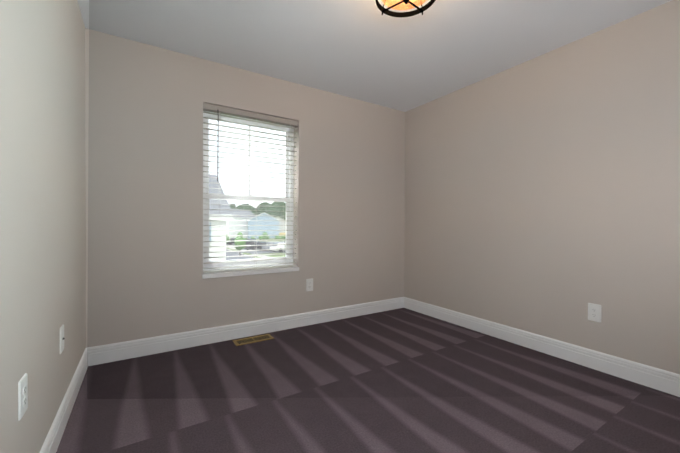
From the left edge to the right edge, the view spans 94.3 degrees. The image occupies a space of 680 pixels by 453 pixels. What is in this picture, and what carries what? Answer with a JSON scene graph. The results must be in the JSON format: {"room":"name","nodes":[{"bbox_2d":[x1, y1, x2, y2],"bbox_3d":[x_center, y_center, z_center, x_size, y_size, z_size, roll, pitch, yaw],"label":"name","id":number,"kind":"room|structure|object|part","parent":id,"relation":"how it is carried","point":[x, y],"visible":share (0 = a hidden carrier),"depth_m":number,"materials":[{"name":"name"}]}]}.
{"room":"empty bedroom","nodes":[
{"label":"empty bedroom","id":0,"kind":"room"},
{"bbox_2d":[0,0,85,452],"bbox_3d":[-1.040,-0.190,0.871,0.150,2.440,3.633,0,1,-32],"label":"wall","id":1,"kind":"structure","parent":0,"point":[42,194],"depth_m":1.26,"materials":[{"name":"beige paint"}]},
{"bbox_2d":[18,373,27,420],"bbox_3d":[-1.070,0.573,1.067,0.008,0.128,0.080,0,1,-32],"label":"outlet","id":2,"kind":"object","parent":1,"relation":"attached to","point":[22,395],"visible":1,"depth_m":1.05,"materials":[{"name":"white plastic"}]},
{"bbox_2d":[60,324,64,353],"bbox_3d":[-1.399,0.567,1.592,0.012,0.128,0.080,0,1,-32],"label":"outlet","id":3,"kind":"object","parent":1,"relation":"attached to","point":[62,338],"visible":1,"depth_m":1.58,"materials":[{"name":"white plastic"}]},
{"bbox_2d":[39,347,90,452],"bbox_3d":[-0.963,0.964,0.904,0.015,0.133,3.283,0,1,-32],"label":"baseboard","id":4,"kind":"structure","parent":1,"relation":"attached to","point":[51,443],"depth_m":1.63,"materials":[{"name":"white wood"}]},
{"bbox_2d":[85,28,404,347],"bbox_3d":[-0.569,-0.208,3.197,3.127,2.440,0.200,0,1,-32],"label":"wall","id":5,"kind":"structure","parent":0,"point":[144,173],"depth_m":2.67,"materials":[{"name":"beige paint"}]},
{"bbox_2d":[91,297,402,365],"bbox_3d":[-0.520,0.946,3.115,3.060,0.133,0.014,0,1,-32],"label":"baseboard","id":6,"kind":"structure","parent":5,"relation":"attached to","point":[107,353],"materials":[{"name":"white wood"}]},
{"bbox_2d":[203,111,293,270],"bbox_3d":[-0.880,-0.328,3.073,0.895,1.478,0.075,0,1,-32],"label":"window","id":7,"kind":"structure","parent":5,"relation":"in","point":[289,207],"depth_m":3.06,"materials":[{"name":"white plastic"}]},
{"bbox_2d":[203,102,298,273],"bbox_3d":[-0.810,-0.328,2.963,0.891,1.474,0.072,0,1,-32],"label":"window blinds","id":8,"kind":"object","parent":7,"relation":"attached to","point":[232,112],"depth_m":2.94,"materials":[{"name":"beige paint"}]},
{"bbox_3d":[-0.818,0.397,2.974,0.879,0.018,0.052,0,1,-32],"label":"rail","id":9,"kind":"part","parent":8,"relation":"part of","materials":[{"name":"white plastic"}]},
{"bbox_3d":[-0.809,-1.037,2.961,0.891,0.055,0.062,0,1,-32],"label":"head rail","id":10,"kind":"part","parent":8,"relation":"part of","materials":[{"name":"beige paint"}]},
{"bbox_2d":[202,267,298,278],"bbox_3d":[-0.828,0.427,2.990,0.903,0.038,0.141,0,1,-32],"label":"window sill","id":11,"kind":"structure","parent":5,"relation":"attached to","point":[242,273],"depth_m":2.90,"materials":[{"name":"white wood"}]},
{"bbox_2d":[306,278,312,291],"bbox_3d":[-0.311,0.602,3.246,0.080,0.128,0.008,0,1,-32],"label":"outlet","id":12,"kind":"object","parent":5,"relation":"attached to","point":[309,284],"depth_m":3.24,"materials":[{"name":"white plastic"}]},
{"bbox_2d":[56,308,679,452],"bbox_3d":[0.339,1.090,1.756,3.427,0.120,3.633,0,1,-32],"label":"floor","id":13,"kind":"structure","parent":0,"point":[402,380],"depth_m":1.87,"materials":[{"name":"carpet"}]},
{"bbox_2d":[233,334,273,345],"bbox_3d":[-0.773,1.011,2.820,0.335,0.006,0.135,0,1,-32],"label":"air vent register","id":14,"kind":"object","parent":13,"relation":"on","point":[249,340],"depth_m":2.81,"materials":[{"name":"gold metal"}]},
{"bbox_2d":[77,0,671,111],"bbox_3d":[0.353,-1.470,1.733,3.427,0.120,3.633,0,1,-32],"label":"ceiling","id":15,"kind":"structure","parent":0,"point":[365,50],"depth_m":2.33,"materials":[{"name":"white paint"}]},
{"bbox_2d":[375,0,435,17],"bbox_3d":[0.361,-1.310,1.714,0.336,0.200,0.336,0,1,-32],"label":"ceiling light","id":16,"kind":"object","parent":15,"relation":"attached to","point":[401,4],"depth_m":1.80,"materials":[{"name":"black metal"}]},
{"bbox_3d":[0.361,-1.311,1.714,0.316,0.138,0.316,0,1,-32],"label":"lamp shade","id":17,"kind":"part","parent":16,"relation":"part of","materials":[{"name":"glass"}]},
{"bbox_2d":[404,0,679,373],"bbox_3d":[1.732,-0.190,2.618,0.150,2.440,3.633,0,1,-32],"label":"wall","id":18,"kind":"structure","parent":0,"point":[542,195],"depth_m":2.45,"materials":[{"name":"beige paint"}]},
{"bbox_2d":[403,297,679,396],"bbox_3d":[1.670,0.963,2.564,0.015,0.133,3.283,0,1,-32],"label":"baseboard","id":19,"kind":"structure","parent":18,"relation":"attached to","point":[652,377],"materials":[{"name":"white wood"}]},
{"bbox_2d":[588,303,601,322],"bbox_3d":[1.846,0.625,2.289,0.008,0.128,0.080,0,1,-32],"label":"outlet","id":20,"kind":"object","parent":18,"relation":"attached to","point":[594,312],"depth_m":2.29,"materials":[{"name":"white plastic"}]},
{"label":"outside","id":21,"kind":"structure","parent":0,"visible":0},
{"bbox_2d":[226,236,284,257],"bbox_3d":[-41.324,2.828,224.357,470.000,0.500,416.377,0,1,-32],"label":"lawn","id":22,"kind":"structure","parent":21,"point":[275,240],"depth_m":50.56,"materials":[{"name":"green plant"}]},
{"bbox_2d":[209,174,232,260],"bbox_3d":[-16.303,0.277,20.448,15.700,8.580,10.700,0,1,-32],"label":"house","id":23,"kind":"structure","parent":22,"relation":"on","point":[213,217],"depth_m":20.04,"materials":[{"name":"white"}]},
{"bbox_2d":[226,209,254,238],"bbox_3d":[-33.563,-0.907,101.758,6.700,9.280,11.700,1,1,30],"label":"townhouse","id":24,"kind":"structure","parent":22,"relation":"on","point":[235,223],"depth_m":99.27,"materials":[{"name":"white"}]},
{"bbox_2d":[227,241,273,257],"bbox_3d":[7.036,4.250,63.222,200.000,0.120,63.400,0,1,-32],"label":"sidewalk","id":25,"kind":"structure","parent":22,"relation":"on","point":[264,256],"depth_m":48.27,"materials":[{"name":"grey concrete"}]},
{"bbox_2d":[226,241,284,259],"bbox_3d":[7.675,4.308,62.207,200.000,0.030,61.000,0,1,-32],"label":"street","id":26,"kind":"structure","parent":22,"relation":"on","point":[252,252],"depth_m":51.56,"materials":[{"name":"grey asphalt"}]},
{"bbox_2d":[244,241,267,249],"bbox_3d":[-14.825,3.477,56.646,1.920,1.480,4.500,1,1,38],"label":"car","id":27,"kind":"object","parent":26,"relation":"on","point":[253,247],"depth_m":55.71,"materials":[{"name":"grey metal"}]},
{"bbox_2d":[262,242,282,250],"bbox_3d":[-11.537,3.500,56.118,1.920,1.480,4.600,1,1,38],"label":"car","id":28,"kind":"object","parent":26,"relation":"on","point":[266,247],"depth_m":55.07,"materials":[{"name":"grey metal"}]},
{"bbox_2d":[270,243,284,251],"bbox_3d":[-9.345,3.532,53.953,1.920,1.480,5.200,1,1,44],"label":"car","id":29,"kind":"object","parent":26,"relation":"on","point":[278,247],"depth_m":52.43,"materials":[{"name":"white metal"}]},
{"bbox_2d":[226,232,284,249],"bbox_3d":[-15.313,2.691,68.872,41.372,3.533,54.887,0,1,-32],"label":"young trees","id":30,"kind":"object","parent":22,"relation":"on","point":[253,237],"depth_m":61.80,"materials":[{"name":"green plant"}]},
{"bbox_2d":[230,202,285,219],"bbox_3d":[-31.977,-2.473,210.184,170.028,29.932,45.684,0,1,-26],"label":"tree","id":31,"kind":"object","parent":22,"relation":"on","point":[272,210],"depth_m":188.77,"materials":[{"name":"green plant"}]},
{"bbox_2d":[248,212,279,238],"bbox_3d":[-25.926,-0.397,105.395,10.100,8.280,13.700,0,1,-18],"label":"house","id":32,"kind":"structure","parent":22,"relation":"on","point":[264,227],"depth_m":99.08,"materials":[{"name":"blue"}]},
{"bbox_2d":[276,217,284,232],"bbox_3d":[-31.188,-0.751,157.633,10.700,7.980,12.700,0,1,-12],"label":"house","id":33,"kind":"structure","parent":22,"relation":"on","point":[280,222],"depth_m":152.12,"materials":[{"name":"grey"}]}
]}

